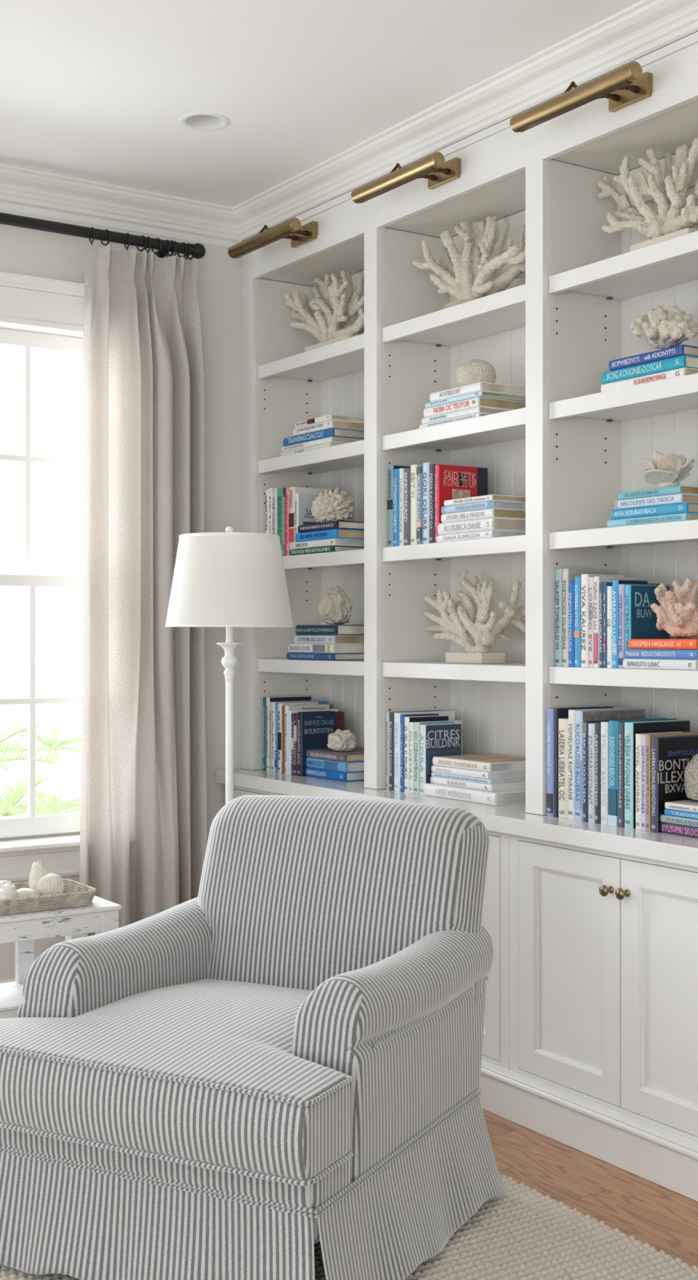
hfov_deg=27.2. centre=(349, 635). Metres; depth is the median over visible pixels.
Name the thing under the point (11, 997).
shelf
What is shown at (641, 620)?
book
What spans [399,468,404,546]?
book
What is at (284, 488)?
book
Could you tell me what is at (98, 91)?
ceiling
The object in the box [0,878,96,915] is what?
wicker tray
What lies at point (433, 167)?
picture light
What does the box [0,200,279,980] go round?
wall
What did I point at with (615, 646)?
book
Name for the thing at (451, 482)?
book
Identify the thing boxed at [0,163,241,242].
trim
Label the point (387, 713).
book
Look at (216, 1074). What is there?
seat cushion
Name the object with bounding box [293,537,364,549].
book
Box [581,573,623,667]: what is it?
book
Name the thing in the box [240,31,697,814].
bookcase
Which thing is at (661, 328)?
coral
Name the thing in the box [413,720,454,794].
book
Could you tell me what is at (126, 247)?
curtain ring
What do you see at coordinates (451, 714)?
book
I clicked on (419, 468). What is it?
book
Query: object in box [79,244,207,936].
curtain
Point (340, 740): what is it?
brain coral
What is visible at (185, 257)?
curtain ring
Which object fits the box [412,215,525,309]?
coral
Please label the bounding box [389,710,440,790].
book
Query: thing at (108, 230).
curtain ring
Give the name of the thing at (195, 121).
recessed light
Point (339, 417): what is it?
book
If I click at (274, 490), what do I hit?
book
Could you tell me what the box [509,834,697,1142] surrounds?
base cabinet
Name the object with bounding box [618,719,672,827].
book
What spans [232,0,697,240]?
trim
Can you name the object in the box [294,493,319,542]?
book
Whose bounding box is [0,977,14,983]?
baseboard
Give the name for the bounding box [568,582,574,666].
book
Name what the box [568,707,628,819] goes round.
book
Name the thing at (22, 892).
shell
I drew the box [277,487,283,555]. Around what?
book
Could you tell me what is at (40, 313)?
window
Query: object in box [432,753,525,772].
book
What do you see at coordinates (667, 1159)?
baseboard
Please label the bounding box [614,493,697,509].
book
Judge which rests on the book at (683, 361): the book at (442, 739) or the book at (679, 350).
the book at (679, 350)
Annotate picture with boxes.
[452,488,470,499]
[458,471,466,486]
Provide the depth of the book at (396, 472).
4.17 m
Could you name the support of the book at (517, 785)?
on the book at (473, 795)
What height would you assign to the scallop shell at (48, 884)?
0.070 m
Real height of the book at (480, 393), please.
0.013 m
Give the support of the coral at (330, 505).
on the book at (335, 524)
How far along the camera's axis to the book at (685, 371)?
3.35 m
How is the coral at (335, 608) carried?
on the book at (322, 629)
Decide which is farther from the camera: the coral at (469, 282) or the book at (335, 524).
the book at (335, 524)
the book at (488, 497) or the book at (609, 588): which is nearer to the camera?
the book at (609, 588)
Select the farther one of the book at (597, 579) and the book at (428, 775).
the book at (428, 775)
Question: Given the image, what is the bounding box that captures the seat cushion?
[0,978,350,1180]
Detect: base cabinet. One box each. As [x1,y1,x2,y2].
[224,784,284,804]
[481,830,509,1069]
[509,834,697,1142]
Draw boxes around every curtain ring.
[88,226,94,244]
[100,229,111,245]
[124,232,129,250]
[136,235,146,252]
[145,236,151,253]
[151,237,161,255]
[164,240,169,257]
[164,240,175,257]
[171,240,177,256]
[177,242,187,257]
[183,243,190,260]
[186,244,195,261]
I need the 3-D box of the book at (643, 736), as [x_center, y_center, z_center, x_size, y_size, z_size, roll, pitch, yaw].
[0.743,0.338,3.361,0.161,0.221,0.014,0,0,-34]
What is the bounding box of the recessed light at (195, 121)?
[178,112,230,130]
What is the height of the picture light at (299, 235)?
0.073 m
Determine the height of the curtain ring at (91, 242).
0.056 m
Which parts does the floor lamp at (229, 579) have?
lamp shade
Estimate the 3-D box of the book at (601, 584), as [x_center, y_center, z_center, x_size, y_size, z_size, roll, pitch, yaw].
[0.685,-0.025,3.525,0.193,0.206,0.014,0,0,-34]
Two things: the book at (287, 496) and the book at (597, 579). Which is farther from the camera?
the book at (287, 496)
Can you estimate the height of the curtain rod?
0.049 m
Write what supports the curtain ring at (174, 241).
hanging from the curtain rod
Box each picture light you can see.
[227,217,317,258]
[351,151,460,203]
[510,61,652,133]
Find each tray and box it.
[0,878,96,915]
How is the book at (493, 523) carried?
on the book at (486, 534)
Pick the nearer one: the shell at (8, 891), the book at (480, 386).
the shell at (8, 891)
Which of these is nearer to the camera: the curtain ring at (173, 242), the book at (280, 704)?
the curtain ring at (173, 242)
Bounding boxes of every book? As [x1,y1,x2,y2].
[262,696,284,770]
[265,489,269,533]
[266,696,311,771]
[268,488,272,533]
[269,700,323,771]
[271,700,319,772]
[272,488,277,534]
[274,701,327,772]
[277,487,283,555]
[277,702,318,773]
[280,442,344,456]
[281,436,364,452]
[281,704,332,773]
[283,427,364,446]
[283,487,333,555]
[284,704,328,773]
[285,486,328,555]
[286,652,364,660]
[288,486,325,551]
[288,545,364,555]
[288,643,364,653]
[288,708,337,774]
[290,711,344,774]
[292,419,364,435]
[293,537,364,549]
[293,635,364,644]
[293,711,342,775]
[294,413,364,427]
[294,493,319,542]
[295,528,364,542]
[295,624,364,635]
[297,520,364,533]
[297,711,334,776]
[302,521,319,524]
[306,746,364,762]
[306,757,364,772]
[306,766,364,782]
[386,465,410,546]
[386,710,435,789]
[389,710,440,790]
[393,468,399,546]
[394,711,454,791]
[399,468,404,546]
[400,713,439,791]
[404,467,410,545]
[404,715,448,792]
[408,720,462,793]
[410,464,422,545]
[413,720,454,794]
[416,465,422,544]
[419,413,491,428]
[419,723,461,795]
[421,406,511,424]
[422,462,461,543]
[423,396,525,417]
[423,782,525,805]
[425,391,525,408]
[426,773,431,782]
[429,381,525,401]
[429,463,487,542]
[430,776,525,791]
[431,764,525,779]
[431,772,525,784]
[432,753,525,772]
[435,464,477,542]
[436,529,525,542]
[437,517,525,535]
[440,500,525,514]
[440,507,525,523]
[444,494,525,506]
[546,706,599,816]
[553,706,613,817]
[555,568,562,666]
[558,718,568,818]
[562,568,617,666]
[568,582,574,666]
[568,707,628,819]
[573,576,581,666]
[574,708,644,821]
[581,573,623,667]
[582,710,644,721]
[582,719,627,822]
[588,577,642,667]
[588,723,595,822]
[593,576,636,667]
[595,722,600,823]
[599,582,659,667]
[600,367,697,391]
[600,721,608,824]
[601,354,697,384]
[603,582,657,667]
[607,512,697,527]
[607,586,612,667]
[608,344,697,370]
[608,717,676,826]
[610,502,697,519]
[611,579,647,668]
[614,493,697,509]
[617,485,697,499]
[617,584,676,668]
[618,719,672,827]
[622,658,697,670]
[623,648,697,659]
[624,720,689,828]
[625,584,669,658]
[628,639,697,649]
[635,731,686,830]
[641,732,682,831]
[646,732,697,831]
[651,735,697,832]
[660,814,697,826]
[660,822,697,837]
[664,799,697,813]
[664,808,697,819]
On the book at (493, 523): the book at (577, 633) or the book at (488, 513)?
the book at (488, 513)
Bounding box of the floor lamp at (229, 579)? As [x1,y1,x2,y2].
[164,526,293,804]
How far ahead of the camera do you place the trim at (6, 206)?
4.60 m
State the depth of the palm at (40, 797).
11.13 m
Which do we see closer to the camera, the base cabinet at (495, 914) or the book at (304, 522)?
the base cabinet at (495, 914)
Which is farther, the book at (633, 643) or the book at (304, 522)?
the book at (304, 522)
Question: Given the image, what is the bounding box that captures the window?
[0,271,84,882]
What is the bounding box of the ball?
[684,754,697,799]
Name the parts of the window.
rail, rail, head crown, head casing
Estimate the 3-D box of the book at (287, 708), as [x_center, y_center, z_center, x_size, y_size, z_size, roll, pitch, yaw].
[-0.138,0.338,4.723,0.163,0.221,0.023,0,0,-34]
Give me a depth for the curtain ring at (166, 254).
4.59 m
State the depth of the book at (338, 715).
4.63 m
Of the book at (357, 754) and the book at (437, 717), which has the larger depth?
the book at (357, 754)
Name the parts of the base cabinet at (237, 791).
door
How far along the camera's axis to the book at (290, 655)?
4.51 m
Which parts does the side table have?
leg, leg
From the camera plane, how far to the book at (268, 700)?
4.78 m
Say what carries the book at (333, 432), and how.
on the book at (331, 439)
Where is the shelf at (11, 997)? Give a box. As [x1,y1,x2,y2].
[0,981,24,1018]
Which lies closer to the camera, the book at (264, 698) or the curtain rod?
the curtain rod
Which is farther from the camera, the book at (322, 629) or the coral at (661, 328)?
the book at (322, 629)
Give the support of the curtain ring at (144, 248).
hanging from the curtain rod
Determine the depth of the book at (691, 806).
3.24 m
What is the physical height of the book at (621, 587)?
0.199 m
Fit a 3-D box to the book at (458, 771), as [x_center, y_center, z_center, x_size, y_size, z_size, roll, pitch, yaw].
[0.381,0.374,4.006,0.195,0.018,0.250,0,0,-34]
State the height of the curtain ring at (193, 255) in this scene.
0.056 m
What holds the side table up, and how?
on the floor
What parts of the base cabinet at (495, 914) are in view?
door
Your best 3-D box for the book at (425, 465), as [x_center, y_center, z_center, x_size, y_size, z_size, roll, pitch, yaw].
[0.262,-0.372,4.091,0.118,0.229,0.030,0,0,-34]
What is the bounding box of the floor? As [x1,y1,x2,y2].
[482,1108,697,1267]
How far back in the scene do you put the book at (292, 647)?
4.52 m
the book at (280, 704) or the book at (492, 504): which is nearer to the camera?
the book at (492, 504)
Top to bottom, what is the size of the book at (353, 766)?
0.030 m
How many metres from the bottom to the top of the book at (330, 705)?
0.219 m
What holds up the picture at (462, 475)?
on the book at (451, 482)
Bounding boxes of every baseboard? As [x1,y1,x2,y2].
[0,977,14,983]
[479,1059,697,1201]
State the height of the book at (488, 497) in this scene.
0.016 m
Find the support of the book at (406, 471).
on the bookcase at (553, 332)
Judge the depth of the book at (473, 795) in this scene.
3.86 m
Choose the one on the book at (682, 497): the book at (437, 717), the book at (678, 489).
the book at (678, 489)
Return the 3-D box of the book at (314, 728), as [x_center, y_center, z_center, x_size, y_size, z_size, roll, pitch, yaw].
[-0.106,0.347,4.645,0.129,0.204,0.030,0,0,-34]
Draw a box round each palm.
[0,707,71,771]
[0,765,76,817]
[5,783,80,813]
[11,722,81,809]
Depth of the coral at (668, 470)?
3.36 m
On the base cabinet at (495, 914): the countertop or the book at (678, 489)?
the countertop
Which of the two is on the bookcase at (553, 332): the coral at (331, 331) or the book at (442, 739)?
the coral at (331, 331)
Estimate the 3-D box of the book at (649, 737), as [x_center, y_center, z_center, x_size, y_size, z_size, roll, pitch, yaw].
[0.765,0.338,3.360,0.197,0.221,0.012,0,0,-34]
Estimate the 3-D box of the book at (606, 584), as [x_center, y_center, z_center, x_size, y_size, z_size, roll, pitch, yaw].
[0.685,-0.025,3.509,0.175,0.205,0.009,0,0,-34]
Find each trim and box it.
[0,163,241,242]
[0,201,237,248]
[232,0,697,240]
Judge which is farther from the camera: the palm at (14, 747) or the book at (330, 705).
the palm at (14, 747)
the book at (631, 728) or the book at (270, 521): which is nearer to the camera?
the book at (631, 728)
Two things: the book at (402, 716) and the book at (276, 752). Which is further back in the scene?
the book at (276, 752)
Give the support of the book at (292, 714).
on the countertop
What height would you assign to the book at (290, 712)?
0.207 m
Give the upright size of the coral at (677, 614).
0.137 m
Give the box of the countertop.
[216,768,697,867]
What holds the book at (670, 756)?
on the countertop
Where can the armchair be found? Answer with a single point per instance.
(269, 1064)
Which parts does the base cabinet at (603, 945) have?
door, knob, knob, door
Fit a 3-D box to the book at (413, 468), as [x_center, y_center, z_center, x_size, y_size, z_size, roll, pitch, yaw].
[0.258,-0.371,4.159,0.187,0.228,0.031,0,0,-34]
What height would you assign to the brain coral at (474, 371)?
0.086 m
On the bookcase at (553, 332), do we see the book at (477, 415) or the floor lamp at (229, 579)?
the book at (477, 415)
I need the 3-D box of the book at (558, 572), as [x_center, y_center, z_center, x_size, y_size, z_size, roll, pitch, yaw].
[0.589,-0.044,3.647,0.169,0.244,0.025,0,0,-34]
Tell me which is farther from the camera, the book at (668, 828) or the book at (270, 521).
the book at (270, 521)
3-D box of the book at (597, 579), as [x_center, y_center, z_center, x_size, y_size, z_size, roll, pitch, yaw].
[0.650,-0.032,3.522,0.131,0.220,0.017,0,0,-34]
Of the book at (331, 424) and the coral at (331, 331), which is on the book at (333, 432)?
the book at (331, 424)
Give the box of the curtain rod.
[0,212,205,258]
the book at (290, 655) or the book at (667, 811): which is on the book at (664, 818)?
the book at (667, 811)
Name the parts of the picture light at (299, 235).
rod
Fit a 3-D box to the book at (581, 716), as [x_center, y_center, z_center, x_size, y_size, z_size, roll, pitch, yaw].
[0.644,0.316,3.559,0.216,0.266,0.028,0,0,-34]
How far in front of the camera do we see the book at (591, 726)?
3.46 m
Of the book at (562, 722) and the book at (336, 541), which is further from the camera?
the book at (336, 541)
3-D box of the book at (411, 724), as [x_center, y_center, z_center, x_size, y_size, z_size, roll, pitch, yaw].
[0.249,0.348,4.158,0.179,0.201,0.020,0,0,-34]
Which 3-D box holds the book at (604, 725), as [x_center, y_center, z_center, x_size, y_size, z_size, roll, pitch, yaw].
[0.679,0.327,3.478,0.185,0.243,0.024,0,0,-34]
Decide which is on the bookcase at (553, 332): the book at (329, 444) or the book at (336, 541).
the book at (329, 444)
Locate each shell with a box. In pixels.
[0,880,14,900]
[0,883,17,899]
[16,888,40,897]
[28,860,48,890]
[35,873,65,896]
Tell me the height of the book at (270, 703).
0.230 m
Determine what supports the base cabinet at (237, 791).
on the floor
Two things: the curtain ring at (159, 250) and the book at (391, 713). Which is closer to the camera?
the book at (391, 713)
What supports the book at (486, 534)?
on the bookcase at (553, 332)
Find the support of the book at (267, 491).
on the bookcase at (553, 332)
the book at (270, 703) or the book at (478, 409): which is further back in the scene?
the book at (270, 703)
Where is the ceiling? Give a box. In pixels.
[0,0,697,223]
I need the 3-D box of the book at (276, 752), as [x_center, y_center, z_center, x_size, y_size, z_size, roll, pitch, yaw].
[-0.160,0.334,4.786,0.197,0.229,0.018,0,0,-34]
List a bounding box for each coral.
[284,269,364,351]
[310,487,354,523]
[318,585,351,624]
[327,728,357,751]
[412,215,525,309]
[423,569,525,663]
[455,359,497,386]
[597,137,697,251]
[630,305,697,349]
[643,450,695,488]
[650,577,697,636]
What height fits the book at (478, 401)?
0.027 m
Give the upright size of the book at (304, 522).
0.085 m
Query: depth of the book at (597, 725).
3.44 m
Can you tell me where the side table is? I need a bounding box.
[0,895,121,1018]
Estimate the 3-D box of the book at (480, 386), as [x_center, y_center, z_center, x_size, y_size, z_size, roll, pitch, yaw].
[0.368,-0.669,4.013,0.191,0.025,0.224,0,0,-34]
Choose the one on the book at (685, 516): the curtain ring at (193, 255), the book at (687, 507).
the book at (687, 507)
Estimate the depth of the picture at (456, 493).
4.05 m
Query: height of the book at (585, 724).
0.241 m
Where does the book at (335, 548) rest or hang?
on the bookcase at (553, 332)
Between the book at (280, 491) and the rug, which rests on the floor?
the rug
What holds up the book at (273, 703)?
on the countertop
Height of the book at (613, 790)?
0.248 m
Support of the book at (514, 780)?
on the book at (517, 785)
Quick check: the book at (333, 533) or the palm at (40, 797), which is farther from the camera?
the palm at (40, 797)
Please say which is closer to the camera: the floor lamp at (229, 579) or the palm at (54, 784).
the floor lamp at (229, 579)
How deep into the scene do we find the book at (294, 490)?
4.66 m
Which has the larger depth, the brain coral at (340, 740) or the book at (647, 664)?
the brain coral at (340, 740)
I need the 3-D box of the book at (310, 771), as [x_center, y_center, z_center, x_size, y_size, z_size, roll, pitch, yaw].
[-0.006,0.434,4.579,0.189,0.028,0.252,0,0,-34]
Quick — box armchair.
[0,795,504,1279]
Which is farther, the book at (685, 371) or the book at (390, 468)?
the book at (390, 468)
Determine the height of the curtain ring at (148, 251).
0.056 m
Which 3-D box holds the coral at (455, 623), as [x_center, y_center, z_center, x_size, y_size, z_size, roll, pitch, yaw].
[0.350,-0.056,4.084,0.142,0.265,0.471,0,0,-34]
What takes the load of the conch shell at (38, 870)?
on the wicker tray at (79, 895)
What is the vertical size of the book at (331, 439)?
0.017 m
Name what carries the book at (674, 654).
on the book at (647, 664)
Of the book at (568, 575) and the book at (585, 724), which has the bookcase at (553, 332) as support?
the book at (568, 575)
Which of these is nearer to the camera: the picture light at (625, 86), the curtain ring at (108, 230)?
the picture light at (625, 86)
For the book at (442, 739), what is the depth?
4.08 m
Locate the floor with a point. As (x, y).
(665, 1219)
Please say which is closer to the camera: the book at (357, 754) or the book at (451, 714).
the book at (451, 714)
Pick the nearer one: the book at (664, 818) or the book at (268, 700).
the book at (664, 818)
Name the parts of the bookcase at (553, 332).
panel, shelf, shelf, shelf, shelf, panel, shelf, shelf, shelf, shelf, rail, panel, rail, panel, shelf, shelf, shelf, shelf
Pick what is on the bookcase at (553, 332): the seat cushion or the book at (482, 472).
the book at (482, 472)
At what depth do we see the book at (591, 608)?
3.50 m
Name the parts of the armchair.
arm, skirt panel, seat, backrest, arm, skirt panel, panel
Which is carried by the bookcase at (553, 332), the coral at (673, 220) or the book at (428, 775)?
the coral at (673, 220)
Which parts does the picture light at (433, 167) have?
rod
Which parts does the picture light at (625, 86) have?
rod, rod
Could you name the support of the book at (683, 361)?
on the book at (685, 371)
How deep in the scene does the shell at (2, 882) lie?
3.58 m
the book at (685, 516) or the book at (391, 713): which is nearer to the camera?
the book at (685, 516)
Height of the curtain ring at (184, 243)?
0.056 m
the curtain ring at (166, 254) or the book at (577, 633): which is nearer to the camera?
the book at (577, 633)
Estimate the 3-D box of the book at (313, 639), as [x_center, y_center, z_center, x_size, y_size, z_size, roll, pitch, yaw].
[-0.033,0.013,4.607,0.195,0.027,0.236,0,0,-34]
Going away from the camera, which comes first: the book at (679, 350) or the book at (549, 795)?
the book at (679, 350)
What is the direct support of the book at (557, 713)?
on the countertop
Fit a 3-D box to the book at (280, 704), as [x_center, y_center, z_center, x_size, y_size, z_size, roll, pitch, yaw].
[-0.169,0.335,4.753,0.146,0.228,0.024,0,0,-34]
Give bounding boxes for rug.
[0,1171,697,1279]

